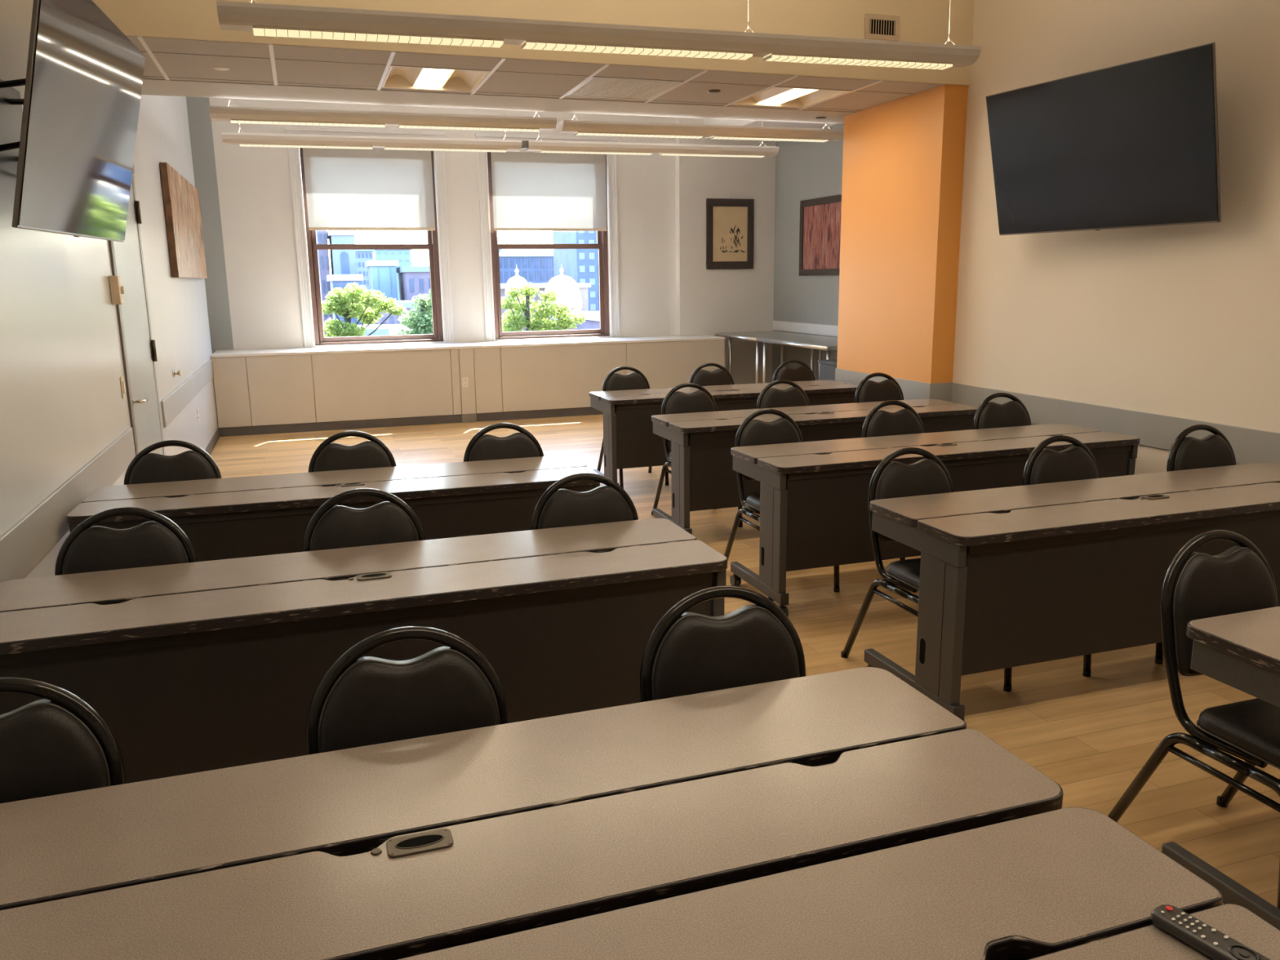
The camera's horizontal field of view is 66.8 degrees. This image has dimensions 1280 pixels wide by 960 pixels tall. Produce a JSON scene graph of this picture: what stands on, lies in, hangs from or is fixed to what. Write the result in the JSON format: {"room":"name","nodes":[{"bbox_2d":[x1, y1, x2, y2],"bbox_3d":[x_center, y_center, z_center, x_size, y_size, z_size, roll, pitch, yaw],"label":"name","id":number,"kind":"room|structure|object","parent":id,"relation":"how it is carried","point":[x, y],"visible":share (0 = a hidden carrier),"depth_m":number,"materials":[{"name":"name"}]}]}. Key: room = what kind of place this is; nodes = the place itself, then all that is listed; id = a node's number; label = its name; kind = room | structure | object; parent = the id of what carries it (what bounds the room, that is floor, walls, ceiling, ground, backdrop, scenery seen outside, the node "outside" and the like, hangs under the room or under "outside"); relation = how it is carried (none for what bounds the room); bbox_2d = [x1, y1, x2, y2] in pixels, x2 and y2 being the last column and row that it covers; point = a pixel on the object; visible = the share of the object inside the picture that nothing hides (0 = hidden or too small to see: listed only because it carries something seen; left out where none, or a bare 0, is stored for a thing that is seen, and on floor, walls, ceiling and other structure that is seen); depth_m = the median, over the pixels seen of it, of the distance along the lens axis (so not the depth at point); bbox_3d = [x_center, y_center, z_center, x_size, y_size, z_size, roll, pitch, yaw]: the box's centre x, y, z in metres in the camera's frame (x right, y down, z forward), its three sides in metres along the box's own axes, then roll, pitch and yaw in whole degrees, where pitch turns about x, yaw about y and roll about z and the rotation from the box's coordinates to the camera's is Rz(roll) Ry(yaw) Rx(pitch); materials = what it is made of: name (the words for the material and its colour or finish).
{"room":"classroom","nodes":[
{"label":"classroom","id":0,"kind":"room"},
{"bbox_2d":[0,0,218,578],"bbox_3d":[-2.319,-0.954,3.365,0.200,3.750,14.500,-5,12,-18],"label":"wall","id":1,"kind":"structure","parent":0,"point":[62,403],"depth_m":4.23,"materials":[{"name":"paint"}]},
{"bbox_2d":[0,427,135,582],"bbox_3d":[-1.338,0.660,1.146,0.014,0.180,9.140,-5,12,-18],"label":"chair rail","id":2,"kind":"object","parent":1,"relation":"attached to","point":[28,541],"visible":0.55,"depth_m":3.66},
{"bbox_2d":[0,0,145,242],"bbox_3d":[-2.083,-1.271,3.477,0.390,0.785,1.436,-4,12,-16],"label":"television","id":3,"kind":"object","parent":1,"relation":"attached to","point":[69,151],"visible":1,"depth_m":3.34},
{"bbox_2d":[108,275,124,304],"bbox_3d":[-2.790,-1.014,5.184,0.057,0.150,0.090,-5,12,-18],"label":"wall box","id":4,"kind":"object","parent":1,"relation":"attached to","point":[117,291],"visible":1,"depth_m":5.15,"materials":[{"name":"beige plastic"}]},
{"bbox_2d":[120,376,125,398],"bbox_3d":[-2.793,-0.502,5.249,0.012,0.116,0.072,-5,12,-18],"label":"light switch","id":5,"kind":"object","parent":1,"relation":"attached to","point":[122,380],"visible":1,"depth_m":5.23,"materials":[{"name":"beige plastic"}]},
{"bbox_2d":[108,162,164,455],"bbox_3d":[-3.056,-0.756,5.869,0.185,2.362,1.174,-5,12,-18],"label":"door","id":6,"kind":"structure","parent":1,"relation":"in","point":[139,353],"depth_m":5.92,"materials":[{"name":"paint"}]},
{"bbox_2d":[173,369,182,376],"bbox_3d":[-3.465,-0.800,7.268,0.054,0.051,0.052,-5,12,-18],"label":"door stop","id":7,"kind":"object","parent":1,"relation":"attached to","point":[179,372],"visible":1,"depth_m":7.26,"materials":[{"name":"silver metal"}]},
{"bbox_2d":[160,162,207,278],"bbox_3d":[-4.033,-2.237,8.637,0.050,0.860,2.430,-5,12,-18],"label":"canvas painting","id":8,"kind":"object","parent":1,"relation":"attached to","point":[180,197],"visible":1,"depth_m":8.13},
{"bbox_2d":[160,359,213,427],"bbox_3d":[-3.851,-0.809,8.366,0.014,0.180,3.870,-5,12,-18],"label":"chair rail","id":9,"kind":"object","parent":1,"relation":"attached to","point":[178,399],"visible":1,"depth_m":7.72,"materials":[{"name":"wood"}]},
{"bbox_2d":[204,427,219,455],"bbox_3d":[-2.161,0.845,3.673,0.012,0.100,14.290,-5,12,-18],"label":"baseboard","id":10,"kind":"structure","parent":1,"relation":"attached to","point":[213,442],"depth_m":9.60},
{"bbox_2d":[186,96,233,353],"bbox_3d":[-4.890,-2.449,10.714,0.585,3.750,0.265,-5,12,-18],"label":"wall","id":11,"kind":"structure","parent":0,"point":[199,119],"depth_m":10.57,"materials":[{"name":"paint"}]},
{"bbox_2d":[208,97,676,349],"bbox_3d":[-2.099,-2.678,11.642,5.315,3.750,0.260,-5,12,-18],"label":"wall","id":12,"kind":"structure","parent":0,"point":[254,183],"depth_m":11.29,"materials":[{"name":"white paint"}]},
{"bbox_2d":[284,126,453,347],"bbox_3d":[-3.084,-2.777,11.225,1.735,2.401,0.240,-5,12,-18],"label":"window","id":13,"kind":"structure","parent":12,"relation":"in","point":[305,239],"depth_m":11.17,"materials":[{"name":"white wood"}]},
{"bbox_2d":[302,147,435,230],"bbox_3d":[-3.052,-3.325,10.992,1.435,0.965,0.075,-5,12,-18],"label":"roller shade","id":14,"kind":"object","parent":13,"relation":"attached to","point":[375,188],"visible":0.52,"depth_m":10.98,"materials":[{"name":"fabric"}]},
{"bbox_2d":[475,133,619,341],"bbox_3d":[-1.110,-2.939,11.879,1.737,2.401,0.240,-5,12,-18],"label":"window","id":15,"kind":"structure","parent":12,"relation":"in","point":[490,246],"depth_m":11.84,"materials":[{"name":"white wood"}]},
{"bbox_2d":[490,150,606,231],"bbox_3d":[-1.078,-3.487,11.646,1.437,0.965,0.075,-5,12,-18],"label":"roller shade","id":16,"kind":"object","parent":15,"relation":"attached to","point":[532,190],"visible":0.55,"depth_m":11.64,"materials":[{"name":"fabric"}]},
{"bbox_2d":[141,78,856,124],"bbox_3d":[-0.754,-2.749,7.022,5.335,0.065,0.550,-5,12,-18],"label":"ceiling","id":17,"kind":"structure","parent":0,"point":[152,86],"depth_m":6.87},
{"bbox_2d":[815,116,826,119],"bbox_3d":[1.448,-2.894,7.764,0.088,0.008,0.088,-5,12,-18],"label":"sprinkler cover","id":18,"kind":"object","parent":17,"relation":"attached to","point":[817,117],"visible":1,"depth_m":7.74,"materials":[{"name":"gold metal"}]},
{"bbox_2d":[92,0,974,85],"bbox_3d":[-0.322,-2.913,5.678,5.335,0.907,0.120,-5,12,-18],"label":"wall","id":19,"kind":"structure","parent":0,"point":[927,21],"depth_m":5.80,"materials":[{"name":"paint"}]},
{"bbox_2d":[137,35,883,110],"bbox_3d":[-0.674,-2.551,6.184,4.402,0.016,1.132,-5,12,-18],"label":"trim","id":20,"kind":"structure","parent":19,"relation":"attached to","point":[140,37],"depth_m":6.05,"materials":[{"name":"metal"}]},
{"bbox_2d":[864,13,899,40],"bbox_3d":[1.563,-2.920,6.262,0.254,0.150,0.011,-5,12,-18],"label":"air vent","id":21,"kind":"object","parent":19,"relation":"in","point":[878,27],"visible":0.97,"depth_m":6.26,"materials":[{"name":"beige plastic"}]},
{"bbox_2d":[126,35,945,111],"bbox_3d":[-0.569,-2.566,6.217,5.139,0.020,1.124,-5,12,-18],"label":"ceiling tiles","id":22,"kind":"structure","parent":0,"point":[242,68],"depth_m":5.96,"materials":[{"name":"white"}]},
{"bbox_2d":[213,66,230,70],"bbox_3d":[-2.467,-2.424,5.721,0.092,0.006,0.092,-5,12,-18],"label":"sprinkler cover","id":23,"kind":"object","parent":22,"relation":"attached to","point":[218,68],"visible":1,"depth_m":5.71,"materials":[{"name":"metal"}]},
{"bbox_2d":[382,65,490,92],"bbox_3d":[-1.299,-2.575,6.108,0.591,0.107,0.684,-5,12,-18],"label":"recessed light","id":24,"kind":"object","parent":22,"relation":"attached to","point":[397,77],"visible":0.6,"depth_m":6.29,"materials":[{"name":"metal"}]},
{"bbox_2d":[565,76,682,100],"bbox_3d":[-0.119,-2.635,6.506,0.609,0.033,0.670,-5,12,-18],"label":"grille","id":25,"kind":"object","parent":22,"relation":"attached to","point":[596,86],"visible":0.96,"depth_m":6.50,"materials":[{"name":"silver metal"}]},
{"bbox_2d":[706,89,720,93],"bbox_3d":[0.504,-2.647,6.613,0.092,0.010,0.092,-5,12,-18],"label":"sprinkler cover","id":26,"kind":"object","parent":22,"relation":"attached to","point":[708,91],"visible":1,"depth_m":6.60,"materials":[{"name":"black metal"}]},
{"bbox_2d":[732,86,851,107],"bbox_3d":[1.061,-2.769,6.890,0.594,0.107,0.684,-5,12,-18],"label":"recessed light","id":27,"kind":"object","parent":22,"relation":"attached to","point":[779,96],"visible":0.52,"depth_m":7.02,"materials":[{"name":"plastic"}]},
{"bbox_2d":[675,117,775,384],"bbox_3d":[1.156,-2.931,12.653,1.520,3.750,0.390,-5,12,-18],"label":"wall","id":28,"kind":"structure","parent":0,"point":[709,302],"depth_m":12.43,"materials":[{"name":"white paint"}]},
{"bbox_2d":[706,196,754,269],"bbox_3d":[1.149,-3.147,12.380,0.656,0.894,0.028,-5,12,-18],"label":"framed print","id":29,"kind":"object","parent":28,"relation":"attached to","point":[730,222],"visible":1,"depth_m":12.38,"materials":[{"name":"paper"}]},
{"bbox_2d":[210,413,1279,906],"bbox_3d":[0.745,0.594,5.232,7.800,0.120,15.800,-5,12,-18],"label":"floor","id":30,"kind":"structure","parent":0,"point":[1092,735],"depth_m":3.82,"materials":[{"name":"brown wood"}]},
{"bbox_2d":[0,677,125,803],"bbox_3d":[-1.095,0.843,1.642,0.488,0.904,0.601,-5,12,-19],"label":"chair","id":31,"kind":"object","parent":30,"relation":"on","point":[55,744],"visible":0.45,"depth_m":1.76,"materials":[{"name":"leather"}]},
{"bbox_2d":[54,506,196,575],"bbox_3d":[-1.569,0.571,2.980,0.488,0.904,0.601,-5,12,-19],"label":"chair","id":32,"kind":"object","parent":30,"relation":"on","point":[160,541],"visible":0.36,"depth_m":3.06,"materials":[{"name":"leather"}]},
{"bbox_2d":[123,440,222,484],"bbox_3d":[-2.055,0.303,4.298,0.488,0.904,0.601,-5,12,-19],"label":"chair","id":33,"kind":"object","parent":30,"relation":"on","point":[146,467],"visible":0.27,"depth_m":4.38,"materials":[{"name":"leather"}]},
{"bbox_2d":[66,454,600,561],"bbox_3d":[-1.260,0.365,4.343,2.120,0.743,0.600,-4,12,-17],"label":"table","id":34,"kind":"object","parent":30,"relation":"on","point":[251,516],"visible":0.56,"depth_m":4.14,"materials":[{"name":"brown laminate"}]},
{"bbox_2d":[307,431,396,472],"bbox_3d":[-1.303,0.250,4.503,0.488,0.904,0.601,-5,12,-18],"label":"chair","id":35,"kind":"object","parent":30,"relation":"on","point":[373,453],"visible":0.3,"depth_m":4.58,"materials":[{"name":"leather"}]},
{"bbox_2d":[0,518,727,783],"bbox_3d":[-0.809,0.632,3.029,2.120,0.743,0.600,-5,12,-18],"label":"table","id":36,"kind":"object","parent":30,"relation":"on","point":[190,668],"visible":0.66,"depth_m":2.77,"materials":[{"name":"brown laminate"}]},
{"bbox_2d":[302,488,425,551],"bbox_3d":[-0.881,0.513,3.215,0.488,0.904,0.601,-5,12,-18],"label":"chair","id":37,"kind":"object","parent":30,"relation":"on","point":[331,526],"visible":0.26,"depth_m":3.30,"materials":[{"name":"leather"}]},
{"bbox_2d":[305,626,509,755],"bbox_3d":[-0.409,0.785,1.875,0.488,0.904,0.601,-5,12,-18],"label":"chair","id":38,"kind":"object","parent":30,"relation":"on","point":[360,701],"visible":0.42,"depth_m":1.95,"materials":[{"name":"leather"}]},
{"bbox_2d":[210,334,725,436],"bbox_3d":[-1.830,-1.177,11.485,5.846,0.868,0.754,-5,12,-18],"label":"wall cabinet","id":39,"kind":"object","parent":30,"relation":"on","point":[260,391],"visible":0.9,"depth_m":10.95,"materials":[{"name":"wood"}]},
{"bbox_2d":[462,377,468,387],"bbox_3d":[-1.986,-1.108,11.033,0.072,0.116,0.008,-5,12,-18],"label":"wall outlet","id":40,"kind":"object","parent":39,"relation":"attached to","point":[464,380],"visible":1,"depth_m":11.03,"materials":[{"name":"beige plastic"}]},
{"bbox_2d":[463,422,543,462],"bbox_3d":[-0.611,0.201,4.697,0.488,0.904,0.601,-5,12,-18],"label":"chair","id":41,"kind":"object","parent":30,"relation":"on","point":[482,446],"visible":0.27,"depth_m":4.78,"materials":[{"name":"leather"}]},
{"bbox_2d":[0,666,1062,959],"bbox_3d":[-0.362,0.912,1.655,2.120,0.743,0.600,-5,12,-18],"label":"table","id":42,"kind":"object","parent":30,"relation":"on","point":[404,848],"visible":0.86,"depth_m":1.57,"materials":[{"name":"laminate"}]},
{"bbox_2d":[530,472,638,529],"bbox_3d":[-0.139,0.459,3.428,0.488,0.904,0.601,-4,12,-17],"label":"chair","id":43,"kind":"object","parent":30,"relation":"on","point":[557,507],"visible":0.33,"depth_m":3.51,"materials":[{"name":"leather"}]},
{"bbox_2d":[596,366,668,488],"bbox_3d":[-0.047,-0.433,7.706,0.488,0.904,0.601,-5,12,-18],"label":"chair","id":44,"kind":"object","parent":30,"relation":"on","point":[614,381],"visible":0.3,"depth_m":7.78,"materials":[{"name":"leather"}]},
{"bbox_2d":[651,382,742,527],"bbox_3d":[0.396,-0.167,6.403,0.488,0.904,0.601,-5,12,-18],"label":"chair","id":45,"kind":"object","parent":30,"relation":"on","point":[675,402],"visible":0.36,"depth_m":6.48,"materials":[{"name":"leather"}]},
{"bbox_2d":[688,362,733,386],"bbox_3d":[0.656,-0.485,7.912,0.488,0.904,0.601,-5,12,-18],"label":"chair","id":46,"kind":"object","parent":30,"relation":"on","point":[722,376],"visible":0.3,"depth_m":7.99,"materials":[{"name":"leather"}]},
{"bbox_2d":[640,585,805,702],"bbox_3d":[0.253,0.728,2.109,0.488,0.904,0.601,-4,12,-17],"label":"chair","id":47,"kind":"object","parent":30,"relation":"on","point":[686,653],"visible":0.35,"depth_m":2.19,"materials":[{"name":"leather"}]},
{"bbox_2d":[589,379,857,485],"bbox_3d":[0.700,-0.351,7.660,2.120,0.743,0.600,-5,12,-18],"label":"table","id":48,"kind":"object","parent":30,"relation":"on","point":[629,441],"visible":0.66,"depth_m":7.21,"materials":[{"name":"laminate"}]},
{"bbox_2d":[715,330,815,383],"bbox_3d":[1.564,-1.373,12.147,0.850,0.895,1.203,-5,12,-18],"label":"table","id":49,"kind":"object","parent":30,"relation":"on","point":[748,335],"visible":0.59,"depth_m":11.93,"materials":[{"name":"metal"}]},
{"bbox_2d":[743,379,809,508],"bbox_3d":[1.046,-0.204,6.536,0.488,0.904,0.601,-5,12,-18],"label":"chair","id":50,"kind":"object","parent":30,"relation":"on","point":[795,396],"visible":0.33,"depth_m":6.61,"materials":[{"name":"leather"}]},
{"bbox_2d":[724,408,839,600],"bbox_3d":[0.755,0.103,5.080,0.488,0.904,0.601,-5,12,-18],"label":"chair","id":51,"kind":"object","parent":30,"relation":"on","point":[751,432],"visible":0.41,"depth_m":5.14,"materials":[{"name":"leather"}]},
{"bbox_2d":[772,359,815,382],"bbox_3d":[1.372,-0.539,8.129,0.488,0.904,0.601,-5,12,-18],"label":"chair","id":52,"kind":"object","parent":30,"relation":"on","point":[803,372],"visible":0.25,"depth_m":8.21,"materials":[{"name":"leather"}]},
{"bbox_2d":[755,335,837,382],"bbox_3d":[2.029,-1.101,10.812,0.850,0.895,1.643,-5,12,-18],"label":"table","id":53,"kind":"object","parent":30,"relation":"on","point":[821,343],"visible":0.44,"depth_m":10.87,"materials":[{"name":"metal"}]},
{"bbox_2d":[651,398,978,534],"bbox_3d":[1.165,-0.082,6.341,2.120,0.743,0.600,-5,12,-18],"label":"table","id":54,"kind":"object","parent":30,"relation":"on","point":[704,477],"visible":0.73,"depth_m":5.92,"materials":[{"name":"laminate"}]},
{"bbox_2d":[817,359,836,380],"bbox_3d":[2.057,-0.795,9.633,0.450,0.775,0.430,-5,12,-18],"label":"trash can","id":55,"kind":"object","parent":30,"relation":"on","point":[827,367],"visible":0.1,"depth_m":9.55,"materials":[{"name":"plastic"}]},
{"bbox_2d":[396,807,1279,959],"bbox_3d":[-0.159,1.031,1.074,2.120,0.743,0.600,-5,12,-18],"label":"table","id":56,"kind":"object","parent":30,"relation":"on","point":[1068,883],"visible":1,"depth_m":1.34,"materials":[{"name":"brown laminate"}]},
{"bbox_2d":[1008,958,1024,959],"bbox_3d":[-0.181,0.748,1.068,1.880,0.100,0.150,-5,12,-18],"label":"cable tray","id":57,"kind":"object","parent":56,"relation":"on","point":[1008,958],"depth_m":1.38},
{"bbox_2d":[1151,904,1270,959],"bbox_3d":[0.751,0.601,1.232,0.044,0.022,0.200,-8,14,-30],"label":"remote control","id":58,"kind":"object","parent":56,"relation":"on","point":[1208,940],"visible":1,"depth_m":1.26,"materials":[{"name":"plastic"}]},
{"bbox_2d":[854,372,903,403],"bbox_3d":[1.800,-0.294,6.926,0.488,0.904,0.601,-5,12,-18],"label":"chair","id":59,"kind":"object","parent":30,"relation":"on","point":[867,391],"visible":0.31,"depth_m":7.00,"materials":[{"name":"leather"}]},
{"bbox_2d":[862,400,924,559],"bbox_3d":[1.496,0.033,5.372,0.488,0.904,0.601,-5,12,-18],"label":"chair","id":60,"kind":"object","parent":30,"relation":"on","point":[877,423],"visible":0.29,"depth_m":5.45,"materials":[{"name":"leather"}]},
{"bbox_2d":[840,447,1012,692],"bbox_3d":[1.178,0.350,3.866,0.488,0.904,0.601,-5,12,-18],"label":"chair","id":61,"kind":"object","parent":30,"relation":"on","point":[929,476],"visible":0.5,"depth_m":3.92,"materials":[{"name":"leather"}]},
{"bbox_2d":[729,423,1140,616],"bbox_3d":[1.559,0.164,5.132,2.120,0.743,0.600,-5,12,-18],"label":"table","id":62,"kind":"object","parent":30,"relation":"on","point":[814,505],"visible":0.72,"depth_m":4.72,"materials":[{"name":"laminate"}]},
{"bbox_2d":[973,392,1031,429],"bbox_3d":[2.220,-0.036,5.658,0.488,0.904,0.601,-5,12,-18],"label":"chair","id":63,"kind":"object","parent":30,"relation":"on","point":[988,415],"visible":0.36,"depth_m":5.73,"materials":[{"name":"leather"}]},
{"bbox_2d":[863,462,1279,720],"bbox_3d":[1.983,0.412,3.912,2.120,0.743,0.600,-5,12,-18],"label":"table","id":64,"kind":"object","parent":30,"relation":"on","point":[1019,575],"visible":0.87,"depth_m":3.51,"materials":[{"name":"laminate"}]},
{"bbox_2d":[1022,435,1163,676],"bbox_3d":[1.901,0.289,4.112,0.488,0.904,0.601,-5,12,-18],"label":"chair","id":65,"kind":"object","parent":30,"relation":"on","point":[1042,465],"visible":0.36,"depth_m":4.18,"materials":[{"name":"leather"}]},
{"bbox_2d":[1107,529,1279,909],"bbox_3d":[1.646,0.621,2.535,0.488,0.904,0.601,-5,12,-18],"label":"chair","id":66,"kind":"object","parent":30,"relation":"on","point":[1239,579],"visible":0.87,"depth_m":2.58,"materials":[{"name":"leather"}]},
{"bbox_2d":[1166,424,1235,471],"bbox_3d":[2.658,0.226,4.367,0.488,0.904,0.601,-5,12,-18],"label":"chair","id":67,"kind":"object","parent":30,"relation":"on","point":[1215,450],"visible":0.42,"depth_m":4.44,"materials":[{"name":"leather"}]},
{"bbox_2d":[1161,606,1279,930],"bbox_3d":[2.454,0.687,2.560,2.120,0.743,0.600,-5,12,-18],"label":"table","id":68,"kind":"object","parent":30,"relation":"on","point":[1241,651],"visible":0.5,"depth_m":2.34,"materials":[{"name":"laminate"}]},
{"bbox_2d":[703,118,835,142],"bbox_3d":[1.981,-4.079,10.087,0.990,0.480,4.470,-5,12,-18],"label":"ceiling","id":69,"kind":"structure","parent":0,"point":[706,121],"depth_m":11.07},
{"bbox_2d":[772,123,844,380],"bbox_3d":[2.575,-2.518,10.579,0.200,3.750,4.530,-5,12,-18],"label":"wall","id":70,"kind":"structure","parent":0,"point":[805,171],"depth_m":11.99,"materials":[{"name":"grey paint"}]},
{"bbox_2d":[772,320,838,336],"bbox_3d":[2.476,-1.621,10.754,0.016,0.125,4.460,-5,12,-18],"label":"chair rail","id":71,"kind":"object","parent":70,"relation":"attached to","point":[798,327],"visible":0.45,"depth_m":11.96,"materials":[{"name":"wood"}]},
{"bbox_2d":[799,194,841,275],"bbox_3d":[2.287,-2.779,11.013,0.028,0.890,1.968,-5,12,-18],"label":"framed picture","id":72,"kind":"object","parent":70,"relation":"attached to","point":[820,227],"visible":0.49,"depth_m":11.46},
{"bbox_2d":[836,84,968,383],"bbox_3d":[2.030,-1.845,7.377,0.384,3.750,1.310,-5,12,-18],"label":"pillar","id":73,"kind":"structure","parent":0,"point":[903,158],"depth_m":7.10,"materials":[{"name":"orange paint"}]},
{"bbox_2d":[835,368,953,401],"bbox_3d":[1.945,-0.727,7.568,0.198,0.185,1.324,-5,12,-18],"label":"chair rail","id":74,"kind":"object","parent":73,"relation":"attached to","point":[911,389],"visible":0.54,"depth_m":7.12,"materials":[{"name":"wood"}]},
{"bbox_2d":[952,0,1279,475],"bbox_3d":[3.794,-0.872,2.588,0.200,3.750,9.080,-5,12,-18],"label":"wall","id":75,"kind":"structure","parent":0,"point":[1181,321],"depth_m":5.36,"materials":[{"name":"paint"}]},
{"bbox_2d":[986,42,1221,235],"bbox_3d":[2.531,-1.763,5.251,0.434,0.802,1.430,-6,13,-24],"label":"television","id":76,"kind":"object","parent":75,"relation":"attached to","point":[1134,144],"visible":1,"depth_m":5.07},
{"bbox_2d":[951,382,1279,464],"bbox_3d":[3.708,0.246,2.784,0.014,0.183,9.078,-5,12,-18],"label":"chair rail","id":77,"kind":"object","parent":75,"relation":"attached to","point":[1249,446],"visible":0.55,"depth_m":5.46,"materials":[{"name":"wood"}]},
{"bbox_3d":[0.711,-3.199,4.395,7.800,0.150,15.700,-5,12,-18],"label":"ceiling","id":78,"kind":"structure","parent":0,"visible":0},
{"bbox_2d":[221,98,522,152],"bbox_3d":[-2.232,-3.327,8.142,2.440,1.052,0.218,-5,12,-18],"label":"linear pendant","id":79,"kind":"object","parent":78,"relation":"hanging from","point":[247,140],"visible":0.98,"depth_m":8.15,"materials":[{"name":"metal"}]},
{"bbox_2d":[208,97,556,132],"bbox_3d":[-1.831,-3.100,7.013,2.440,1.046,0.218,-5,12,-18],"label":"linear pendant","id":80,"kind":"object","parent":78,"relation":"hanging from","point":[251,115],"visible":0.98,"depth_m":7.01,"materials":[{"name":"metal"}]},
{"bbox_2d":[216,0,981,70],"bbox_3d":[-0.011,-2.556,4.458,3.660,1.116,0.218,-5,13,-18],"label":"linear pendant","id":81,"kind":"object","parent":78,"relation":"hanging from","point":[261,19],"visible":1,"depth_m":4.40,"materials":[{"name":"metal"}]},
{"bbox_2d":[520,133,779,157],"bbox_3d":[0.110,-3.528,8.917,2.495,1.034,0.218,-5,12,-18],"label":"linear pendant","id":82,"kind":"object","parent":78,"relation":"hanging from","point":[542,146],"visible":0.95,"depth_m":8.92,"materials":[{"name":"metal"}]},
{"bbox_2d":[556,112,843,142],"bbox_3d":[0.530,-3.293,7.795,2.440,1.046,0.218,-5,12,-18],"label":"linear pendant","id":83,"kind":"object","parent":78,"relation":"hanging from","point":[591,128],"visible":0.95,"depth_m":7.79,"materials":[{"name":"metal"}]},
{"label":"outside","id":84,"kind":"structure","parent":0,"visible":0},
{"bbox_3d":[-15.567,-13.355,139.312,180.000,1.000,246.500,-5,12,-18],"label":"ground","id":85,"kind":"structure","parent":84,"visible":0},
{"bbox_2d":[315,230,333,335],"bbox_3d":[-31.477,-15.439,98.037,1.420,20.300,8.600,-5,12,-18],"label":"building","id":86,"kind":"structure","parent":85,"relation":"on","point":[321,235],"depth_m":93.21,"materials":[{"name":"blue"}]},
{"bbox_2d":[327,230,356,274],"bbox_3d":[-29.269,-14.856,97.307,2.550,19.400,9.600,-5,12,-18],"label":"building","id":87,"kind":"structure","parent":85,"relation":"on","point":[342,261],"depth_m":91.61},
{"bbox_2d":[326,274,363,333],"bbox_3d":[-25.656,-10.405,85.993,2.700,15.200,8.600,-5,12,-18],"label":"building","id":88,"kind":"structure","parent":85,"relation":"on","point":[336,281],"depth_m":80.79,"materials":[{"name":"white"}]},
{"bbox_2d":[320,281,405,337],"bbox_3d":[-8.721,0.967,31.736,2.639,14.599,1.567,-11,16,-41],"label":"tree","id":89,"kind":"object","parent":85,"relation":"on","point":[344,304],"visible":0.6,"depth_m":30.14,"materials":[{"name":"green plant"}]},
{"bbox_2d":[339,324,389,337],"bbox_3d":[-15.616,-2.716,56.010,2.500,12.100,5.600,-5,12,-18],"label":"building","id":90,"kind":"structure","parent":85,"relation":"on","point":[382,330],"depth_m":52.53,"materials":[{"name":"white"}]},
{"bbox_2d":[355,249,374,324],"bbox_3d":[-33.398,-18.488,117.235,3.100,18.500,10.600,-5,12,-18],"label":"building","id":91,"kind":"structure","parent":85,"relation":"on","point":[362,255],"depth_m":111.15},
{"bbox_2d":[364,260,399,300],"bbox_3d":[-24.651,-12.846,94.472,2.700,16.500,6.600,-5,12,-18],"label":"building","id":92,"kind":"structure","parent":85,"relation":"on","point":[382,274],"depth_m":90.37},
{"bbox_2d":[372,249,411,300],"bbox_3d":[-33.702,-21.985,132.591,4.900,19.100,12.600,-5,12,-18],"label":"building","id":93,"kind":"structure","parent":85,"relation":"on","point":[403,256],"depth_m":125.55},
{"bbox_2d":[365,300,420,327],"bbox_3d":[-20.820,-8.922,84.204,4.900,12.900,6.600,-5,12,-18],"label":"building","id":94,"kind":"structure","parent":85,"relation":"on","point":[393,319],"depth_m":80.14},
{"bbox_2d":[382,324,413,335],"bbox_3d":[-19.434,-5.835,73.454,4.300,11.200,11.600,-5,12,-18],"label":"building","id":95,"kind":"structure","parent":85,"relation":"on","point":[393,329],"depth_m":71.25,"materials":[{"name":"white"}]},
{"bbox_2d":[395,266,431,300],"bbox_3d":[-21.162,-12.408,93.619,3.100,15.900,8.600,-5,12,-18],"label":"building","id":96,"kind":"structure","parent":85,"relation":"on","point":[412,280],"depth_m":88.55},
{"bbox_2d":[395,288,433,335],"bbox_3d":[-6.534,1.050,31.351,2.118,14.538,1.548,-5,12,-18],"label":"tree","id":97,"kind":"object","parent":85,"relation":"on","point":[420,322],"visible":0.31,"depth_m":29.82,"materials":[{"name":"green plant"}]},
{"bbox_2d":[498,252,554,284],"bbox_3d":[-17.577,-22.388,135.966,12.000,18.100,12.600,-5,12,-18],"label":"building","id":98,"kind":"structure","parent":85,"relation":"on","point":[534,267],"depth_m":129.13,"materials":[{"name":"blue"}]},
{"bbox_2d":[501,281,587,332],"bbox_3d":[-3.214,0.562,33.533,3.252,14.518,1.256,-5,12,-18],"label":"tree","id":99,"kind":"object","parent":85,"relation":"on","point":[540,317],"visible":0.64,"depth_m":32.02,"materials":[{"name":"green plant"}]},
{"bbox_2d":[500,263,591,331],"bbox_3d":[-10.043,-11.511,88.668,9.600,15.875,13.101,-5,12,-18],"label":"domed hall","id":100,"kind":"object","parent":85,"relation":"on","point":[574,295],"visible":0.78,"depth_m":82.64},
{"bbox_2d":[552,231,599,311],"bbox_3d":[-6.071,-17.935,107.452,4.800,20.700,10.600,-5,12,-18],"label":"building","id":101,"kind":"structure","parent":85,"relation":"on","point":[581,265],"depth_m":101.87,"materials":[{"name":"blue"}]},
{"bbox_2d":[571,311,599,329],"bbox_3d":[-2.424,-7.682,79.539,4.000,11.900,8.600,-5,12,-18],"label":"building","id":102,"kind":"structure","parent":85,"relation":"on","point":[593,321],"depth_m":77.63,"materials":[{"name":"white"}]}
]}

